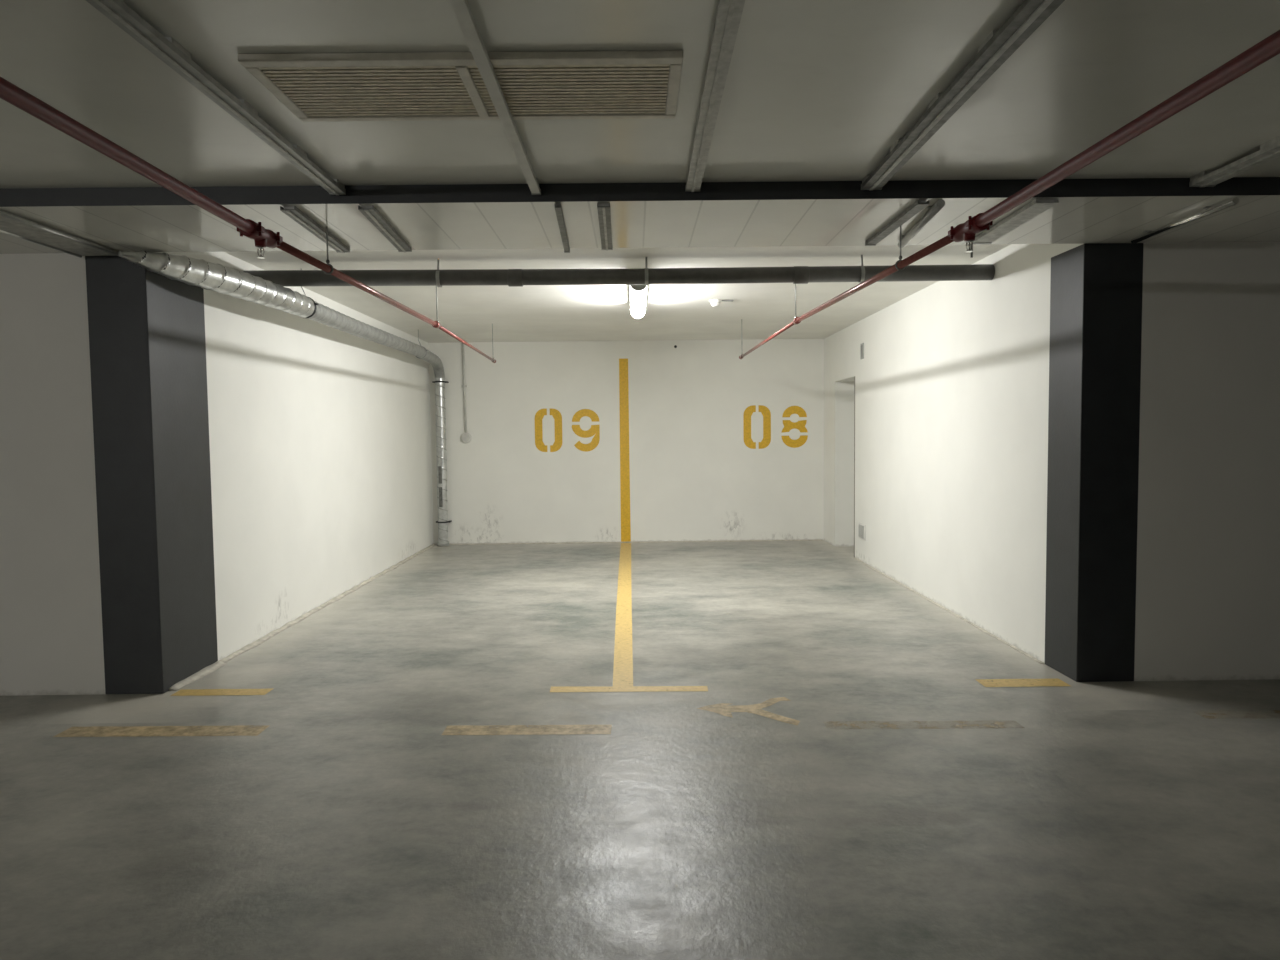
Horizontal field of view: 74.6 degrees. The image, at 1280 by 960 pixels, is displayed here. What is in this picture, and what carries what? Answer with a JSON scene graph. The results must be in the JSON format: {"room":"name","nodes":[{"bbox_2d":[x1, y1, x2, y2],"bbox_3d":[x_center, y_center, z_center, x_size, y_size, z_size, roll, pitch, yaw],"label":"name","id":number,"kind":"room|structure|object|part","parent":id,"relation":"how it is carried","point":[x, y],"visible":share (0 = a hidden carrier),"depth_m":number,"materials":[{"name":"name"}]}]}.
{"room":"parking garage","nodes":[
{"label":"parking garage","id":0,"kind":"room"},
{"bbox_2d":[0,253,104,695],"bbox_3d":[-5.994,-0.080,4.687,6.073,2.576,0.300,-1,3,0],"label":"wall","id":1,"kind":"structure","parent":0,"point":[51,631],"depth_m":4.56,"materials":[{"name":"paint"}]},
{"bbox_2d":[155,252,201,258],"bbox_3d":[-2.806,-1.329,4.793,0.300,0.191,0.606,-1,3,0],"label":"wall","id":2,"kind":"structure","parent":0,"point":[197,255],"depth_m":4.96,"materials":[{"name":"paint"}]},
{"bbox_2d":[202,252,432,660],"bbox_3d":[-2.815,-0.301,7.970,0.300,2.590,5.626,-1,3,0],"label":"wall","id":3,"kind":"structure","parent":0,"point":[320,434],"depth_m":6.62,"materials":[{"name":"paint"}]},
{"bbox_2d":[219,544,434,662],"bbox_3d":[-2.626,0.979,8.032,0.070,0.022,5.606,-1,3,0],"label":"baseboard","id":4,"kind":"structure","parent":3,"relation":"attached to","point":[256,643],"depth_m":6.66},
{"bbox_2d":[225,244,1011,342],"bbox_3d":[0.297,-1.713,7.611,6.550,0.200,6.232,-1,3,0],"label":"ceiling","id":5,"kind":"structure","parent":0,"point":[527,313],"depth_m":7.22,"materials":[{"name":"paint"}]},
{"bbox_2d":[0,77,495,362],"bbox_3d":[-1.491,-1.181,4.500,0.143,0.482,9.137,-1,3,-1],"label":"pipe","id":6,"kind":"object","parent":5,"relation":"attached to","point":[11,93],"visible":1,"depth_m":2.64,"materials":[{"name":"red metal"}]},
{"bbox_3d":[-1.487,-1.119,3.995,0.007,0.170,0.007,1,3,22],"label":"hanger rod","id":7,"kind":"part","parent":6,"relation":"part of","materials":[{"name":"metal"}]},
{"bbox_3d":[-1.469,-1.326,6.067,0.007,0.364,0.007,-2,3,-23],"label":"hanger rod","id":8,"kind":"part","parent":6,"relation":"part of","materials":[{"name":"metal"}]},
{"bbox_2d":[118,251,451,545],"bbox_3d":[-2.473,-0.283,7.563,0.394,2.590,6.446,-1,3,0],"label":"spiral duct","id":9,"kind":"object","parent":5,"relation":"attached to","point":[219,278],"visible":1,"depth_m":5.65,"materials":[{"name":"metal"}]},
{"bbox_3d":[-2.529,-0.065,10.633,0.042,0.220,0.015,-1,3,0],"label":"slot plate","id":10,"kind":"part","parent":9,"relation":"part of","materials":[{"name":"metal"}]},
{"bbox_3d":[-2.526,0.217,10.648,0.042,0.255,0.015,-1,3,0],"label":"slot plate","id":11,"kind":"part","parent":9,"relation":"part of","materials":[{"name":"metal"}]},
{"bbox_2d":[243,255,994,286],"bbox_3d":[-0.138,-1.410,5.681,5.046,0.187,0.116,-1,3,0],"label":"drain pipe","id":12,"kind":"object","parent":5,"relation":"hanging from","point":[971,272],"visible":0.94,"depth_m":5.64,"materials":[{"name":"metal"}]},
{"bbox_2d":[629,285,647,317],"bbox_3d":[-0.015,-1.495,6.889,0.144,0.142,1.544,-1,3,0],"label":"lamp","id":13,"kind":"object","parent":5,"relation":"attached to","point":[638,294],"visible":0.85,"depth_m":6.67,"materials":[{"name":"white"}]},
{"bbox_2d":[709,299,732,306],"bbox_3d":[0.729,-1.584,7.530,0.212,0.057,0.110,-1,3,0],"label":"smoke detector","id":14,"kind":"object","parent":5,"relation":"attached to","point":[714,302],"visible":1,"depth_m":7.50,"materials":[{"name":"white plastic"}]},
{"bbox_2d":[739,30,1279,358],"bbox_3d":[1.293,-1.093,2.342,0.181,0.482,13.179,-1,3,-2],"label":"pipe","id":15,"kind":"object","parent":5,"relation":"attached to","point":[1268,48],"visible":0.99,"depth_m":2.42,"materials":[{"name":"red metal"}]},
{"bbox_3d":[1.124,-1.354,6.063,0.007,0.364,0.007,-2,3,-23],"label":"hanger rod","id":16,"kind":"part","parent":15,"relation":"part of","materials":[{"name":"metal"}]},
{"bbox_3d":[1.257,-1.151,4.052,0.007,0.170,0.007,-2,3,-23],"label":"hanger rod","id":17,"kind":"part","parent":15,"relation":"part of","materials":[{"name":"metal"}]},
{"bbox_2d":[428,339,823,544],"bbox_3d":[0.290,-0.498,10.948,6.550,2.590,0.300,-1,3,0],"label":"wall","id":18,"kind":"structure","parent":0,"point":[694,476],"depth_m":10.80,"materials":[{"name":"paint"}]},
{"bbox_2d":[461,343,471,442],"bbox_3d":[-2.232,-1.112,10.724,0.136,1.281,0.046,-1,3,0],"label":"conduit","id":19,"kind":"object","parent":18,"relation":"attached to","point":[466,437],"visible":0.97,"depth_m":10.73,"materials":[{"name":"white plastic"}]},
{"bbox_3d":[-2.225,-0.539,10.735,0.100,0.100,0.005,-1,3,0],"label":"box lid","id":20,"kind":"part","parent":19,"relation":"part of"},
{"bbox_2d":[535,408,599,451],"bbox_3d":[-0.934,-0.641,10.781,0.831,0.557,0.002,-1,3,0],"label":"painted number","id":21,"kind":"object","parent":18,"relation":"attached to","point":[595,429],"visible":1,"depth_m":10.78,"materials":[{"name":"yellow paint"}]},
{"bbox_2d":[619,359,630,541],"bbox_3d":[-0.195,-0.378,10.801,0.126,2.352,0.002,-1,3,0],"label":"painted line","id":22,"kind":"object","parent":18,"relation":"attached to","point":[623,363],"depth_m":10.80,"materials":[{"name":"yellow paint"}]},
{"bbox_2d":[449,539,821,544],"bbox_3d":[-0.130,0.801,10.836,4.980,0.017,0.080,-1,3,0],"label":"baseboard","id":23,"kind":"structure","parent":18,"relation":"attached to","point":[814,539],"depth_m":10.84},
{"bbox_2d":[743,405,807,448],"bbox_3d":[1.744,-0.683,10.797,0.828,0.557,0.002,-1,3,0],"label":"painted number","id":24,"kind":"object","parent":18,"relation":"attached to","point":[788,425],"visible":1,"depth_m":10.79,"materials":[{"name":"yellow paint"}]},
{"bbox_2d":[0,540,1279,959],"bbox_3d":[0.002,1.385,2.132,18.000,0.200,18.107,-1,3,0],"label":"floor","id":25,"kind":"structure","parent":0,"point":[1114,820],"depth_m":3.28,"materials":[{"name":"concrete"}]},
{"bbox_2d":[85,256,217,693],"bbox_3d":[-2.798,-0.035,4.862,0.320,2.399,0.610,-1,3,0],"label":"column","id":26,"kind":"structure","parent":25,"relation":"on","point":[147,343],"depth_m":4.61,"materials":[{"name":"grey paint"}]},
{"bbox_2d":[169,661,226,690],"bbox_3d":[-2.599,1.147,4.955,0.072,0.024,0.556,-1,3,0],"label":"baseboard","id":27,"kind":"structure","parent":26,"relation":"attached to","point":[213,667],"depth_m":4.94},
{"bbox_2d":[53,725,269,736],"bbox_3d":[-2.289,1.205,4.031,0.974,0.001,0.162,-1,3,0],"label":"painted dash","id":28,"kind":"object","parent":25,"relation":"on","point":[106,731],"visible":1,"depth_m":4.03,"materials":[{"name":"yellow paint"}]},
{"bbox_2d":[170,688,273,695],"bbox_3d":[-2.306,1.172,4.639,0.520,0.001,0.124,-1,3,0],"label":"painted corner mark","id":29,"kind":"object","parent":25,"relation":"on","point":[183,692],"visible":1,"depth_m":4.64,"materials":[{"name":"yellow paint"}]},
{"bbox_2d":[442,725,611,734],"bbox_3d":[-0.534,1.188,3.994,0.796,0.001,0.148,-1,3,0],"label":"painted dash","id":30,"kind":"object","parent":25,"relation":"on","point":[467,729],"visible":1,"depth_m":3.99,"materials":[{"name":"yellow paint"}]},
{"bbox_2d":[550,543,707,691],"bbox_3d":[-0.082,0.981,7.682,0.870,0.001,6.259,-1,3,0],"label":"painted line","id":31,"kind":"object","parent":25,"relation":"on","point":[623,651],"visible":1,"depth_m":5.41,"materials":[{"name":"yellow paint"}]},
{"bbox_2d":[696,697,799,725],"bbox_3d":[0.539,1.163,4.229,0.505,0.001,0.440,-1,3,0],"label":"painted arrow","id":32,"kind":"object","parent":25,"relation":"on","point":[719,708],"visible":1,"depth_m":4.25,"materials":[{"name":"yellow paint"}]},
{"bbox_2d":[830,721,1002,728],"bbox_3d":[1.346,1.167,4.005,0.925,0.001,0.128,-1,3,0],"label":"painted dash","id":33,"kind":"object","parent":25,"relation":"on","point":[830,721],"visible":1,"depth_m":4.01,"materials":[{"name":"yellow paint"}]},
{"bbox_2d":[975,678,1070,686],"bbox_3d":[2.119,1.123,4.652,0.470,0.001,0.152,-1,3,0],"label":"painted corner mark","id":34,"kind":"object","parent":25,"relation":"on","point":[1055,681],"visible":1,"depth_m":4.65,"materials":[{"name":"yellow paint"}]},
{"bbox_2d":[1045,243,1143,681],"bbox_3d":[2.566,-0.089,4.774,0.323,2.399,0.365,-1,3,0],"label":"column","id":35,"kind":"structure","parent":25,"relation":"on","point":[1096,289],"depth_m":4.62,"materials":[{"name":"grey paint"}]},
{"bbox_2d":[0,0,1279,187],"bbox_3d":[-0.002,-1.108,-1.729,18.000,0.250,10.668,-1,3,0],"label":"ceiling","id":36,"kind":"structure","parent":0,"point":[815,90],"depth_m":2.65,"materials":[{"name":"paint"}]},
{"bbox_2d":[86,0,345,194],"bbox_3d":[-1.278,-1.144,1.869,0.067,0.045,3.475,-1,3,0],"label":"cable tray","id":37,"kind":"object","parent":36,"relation":"attached to","point":[168,50],"visible":1,"depth_m":2.46,"materials":[{"name":"metal"}]},
{"bbox_3d":[-1.290,-1.229,3.580,0.067,0.023,0.016,-1,3,0],"label":"plate","id":38,"kind":"part","parent":37,"relation":"part of","materials":[{"name":"metal"}]},
{"bbox_2d":[238,50,682,121],"bbox_3d":[-0.505,-1.201,2.585,1.250,0.024,0.460,-1,3,0],"label":"ceiling vent","id":39,"kind":"object","parent":36,"relation":"in","point":[550,85],"visible":1,"depth_m":2.54,"materials":[{"name":"metal"}]},
{"bbox_3d":[-0.812,-1.197,2.588,0.563,0.009,0.367,-1,3,0],"label":"louvre panel","id":40,"kind":"part","parent":39,"relation":"part of","materials":[{"name":"beige metal"}]},
{"bbox_3d":[-0.206,-1.204,2.592,0.581,0.009,0.367,-1,3,0],"label":"louvre panel","id":41,"kind":"part","parent":39,"relation":"part of","materials":[{"name":"beige metal"}]},
{"bbox_2d":[449,0,540,194],"bbox_3d":[-0.433,-1.150,1.875,0.042,0.051,3.475,-1,3,0],"label":"cable tray","id":42,"kind":"object","parent":36,"relation":"attached to","point":[461,9],"visible":1,"depth_m":2.47,"materials":[{"name":"grey paint"}]},
{"bbox_2d":[0,177,1279,253],"bbox_3d":[-0.041,-1.418,4.050,18.000,0.391,0.907,-1,3,0],"label":"beam","id":43,"kind":"structure","parent":36,"relation":"attached to","point":[1114,210],"depth_m":3.81,"materials":[{"name":"grey paint"}]},
{"bbox_2d":[0,210,118,257],"bbox_3d":[-2.863,-1.175,4.035,0.240,0.031,0.874,-1,3,0],"label":"duct","id":44,"kind":"object","parent":43,"relation":"attached to","point":[10,224],"visible":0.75,"depth_m":4.06,"materials":[{"name":"silver metal"}]},
{"bbox_3d":[-2.975,-1.166,4.035,0.016,0.016,0.874,-1,3,0],"label":"edge rail","id":45,"kind":"part","parent":44,"relation":"part of","materials":[{"name":"metal"}]},
{"bbox_2d":[280,206,349,252],"bbox_3d":[-1.539,-1.190,4.028,0.069,0.029,0.848,-1,3,-3],"label":"cable tray","id":46,"kind":"object","parent":43,"relation":"attached to","point":[294,213],"visible":1,"depth_m":3.92,"materials":[{"name":"metal"}]},
{"bbox_2d":[358,205,411,251],"bbox_3d":[-1.209,-1.194,4.030,0.069,0.029,0.850,-1,3,-4],"label":"cable tray","id":47,"kind":"object","parent":43,"relation":"attached to","point":[371,213],"visible":1,"depth_m":3.93,"materials":[{"name":"metal"}]},
{"bbox_2d":[554,203,569,252],"bbox_3d":[-0.373,-1.206,4.066,0.031,0.026,0.905,-1,3,-2],"label":"cable tray","id":48,"kind":"object","parent":43,"relation":"attached to","point":[558,209],"visible":1,"depth_m":3.96,"materials":[{"name":"metal"}]},
{"bbox_2d":[597,203,612,249],"bbox_3d":[-0.166,-1.206,4.037,0.059,0.029,0.845,-1,3,-1],"label":"cable tray","id":49,"kind":"object","parent":43,"relation":"attached to","point":[604,214],"visible":1,"depth_m":3.93,"materials":[{"name":"metal"}]},
{"bbox_2d":[865,200,928,245],"bbox_3d":[1.216,-1.222,4.026,0.054,0.026,0.805,-1,3,-1],"label":"cable tray","id":50,"kind":"object","parent":43,"relation":"attached to","point":[918,205],"visible":1,"depth_m":3.95,"materials":[{"name":"metal"}]},
{"bbox_2d":[898,199,944,247],"bbox_3d":[1.337,-1.217,4.023,0.062,0.038,0.796,0,3,5],"label":"cable tray","id":51,"kind":"object","parent":43,"relation":"attached to","point":[933,210],"visible":0.94,"depth_m":3.90,"materials":[{"name":"metal"}]},
{"bbox_2d":[972,199,1058,243],"bbox_3d":[1.772,-1.227,4.019,0.104,0.026,0.788,-1,3,2],"label":"cable tray","id":52,"kind":"object","parent":43,"relation":"attached to","point":[1035,207],"visible":0.88,"depth_m":3.93,"materials":[{"name":"grey paint"}]},
{"bbox_2d":[1131,197,1238,243],"bbox_3d":[2.581,-1.232,4.016,0.050,0.034,0.762,-1,3,0],"label":"tube","id":53,"kind":"object","parent":43,"relation":"attached to","point":[1208,210],"visible":1,"depth_m":3.94,"materials":[{"name":"silver metal"}]},
{"bbox_2d":[685,0,744,191],"bbox_3d":[0.222,-1.161,1.878,0.064,0.045,3.476,-1,3,0],"label":"cable tray","id":54,"kind":"object","parent":36,"relation":"attached to","point":[729,12],"visible":1,"depth_m":2.49,"materials":[{"name":"grey paint"}]},
{"bbox_2d":[861,0,1064,189],"bbox_3d":[0.987,-1.169,1.883,0.087,0.045,3.476,-1,3,0],"label":"cable tray","id":55,"kind":"object","parent":36,"relation":"attached to","point":[1000,44],"visible":1,"depth_m":2.50,"materials":[{"name":"metal"}]},
{"bbox_3d":[0.990,-1.255,3.595,0.087,0.023,0.016,-1,3,0],"label":"plate","id":56,"kind":"part","parent":55,"relation":"part of","materials":[{"name":"metal"}]},
{"bbox_2d":[1189,136,1279,186],"bbox_3d":[2.410,-1.185,1.892,0.104,0.045,3.476,-1,3,0],"label":"cable tray","id":57,"kind":"object","parent":36,"relation":"attached to","point":[1269,151],"visible":1,"depth_m":3.36,"materials":[{"name":"grey paint"}]},
{"bbox_3d":[2.413,-1.271,3.604,0.104,0.023,0.016,-1,3,0],"label":"plate","id":58,"kind":"part","parent":57,"relation":"part of","materials":[{"name":"metal"}]},
{"bbox_2d":[824,244,1051,662],"bbox_3d":[2.611,-0.355,7.882,0.450,2.590,5.871,-1,3,0],"label":"wall","id":59,"kind":"structure","parent":0,"point":[952,377],"depth_m":6.38,"materials":[{"name":"paint"}]},
{"bbox_2d":[854,376,854,556],"bbox_3d":[2.392,-0.140,9.309,0.034,2.008,0.016,-1,3,0],"label":"trim","id":60,"kind":"structure","parent":59,"relation":"attached to","point":[854,376],"depth_m":9.30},
{"bbox_2d":[860,343,863,358],"bbox_3d":[2.360,-1.369,8.930,0.015,0.165,0.110,-1,3,0],"label":"air vent","id":61,"kind":"object","parent":59,"relation":"in","point":[862,344],"visible":1,"depth_m":8.91,"materials":[{"name":"metal"}]},
{"bbox_2d":[859,522,865,540],"bbox_3d":[2.378,0.549,8.939,0.022,0.169,0.238,-1,3,0],"label":"wall socket","id":62,"kind":"object","parent":59,"relation":"attached to","point":[862,527],"visible":1,"depth_m":8.94,"materials":[{"name":"white plastic"}]},
{"bbox_2d":[854,557,1044,663],"bbox_3d":[2.396,0.978,7.179,0.039,0.009,4.324,-1,3,0],"label":"baseboard","id":63,"kind":"structure","parent":59,"relation":"attached to","point":[871,567],"depth_m":6.32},
{"bbox_2d":[1051,244,1081,256],"bbox_3d":[2.544,-1.382,4.705,0.300,0.191,0.361,-1,3,0],"label":"wall","id":64,"kind":"structure","parent":0,"point":[1056,249],"depth_m":4.78,"materials":[{"name":"paint"}]},
{"bbox_2d":[1134,242,1279,680],"bbox_3d":[5.847,-0.212,4.761,6.242,2.576,0.300,-1,3,0],"label":"wall","id":65,"kind":"structure","parent":0,"point":[1208,569],"depth_m":4.60,"materials":[{"name":"paint"}]}
]}

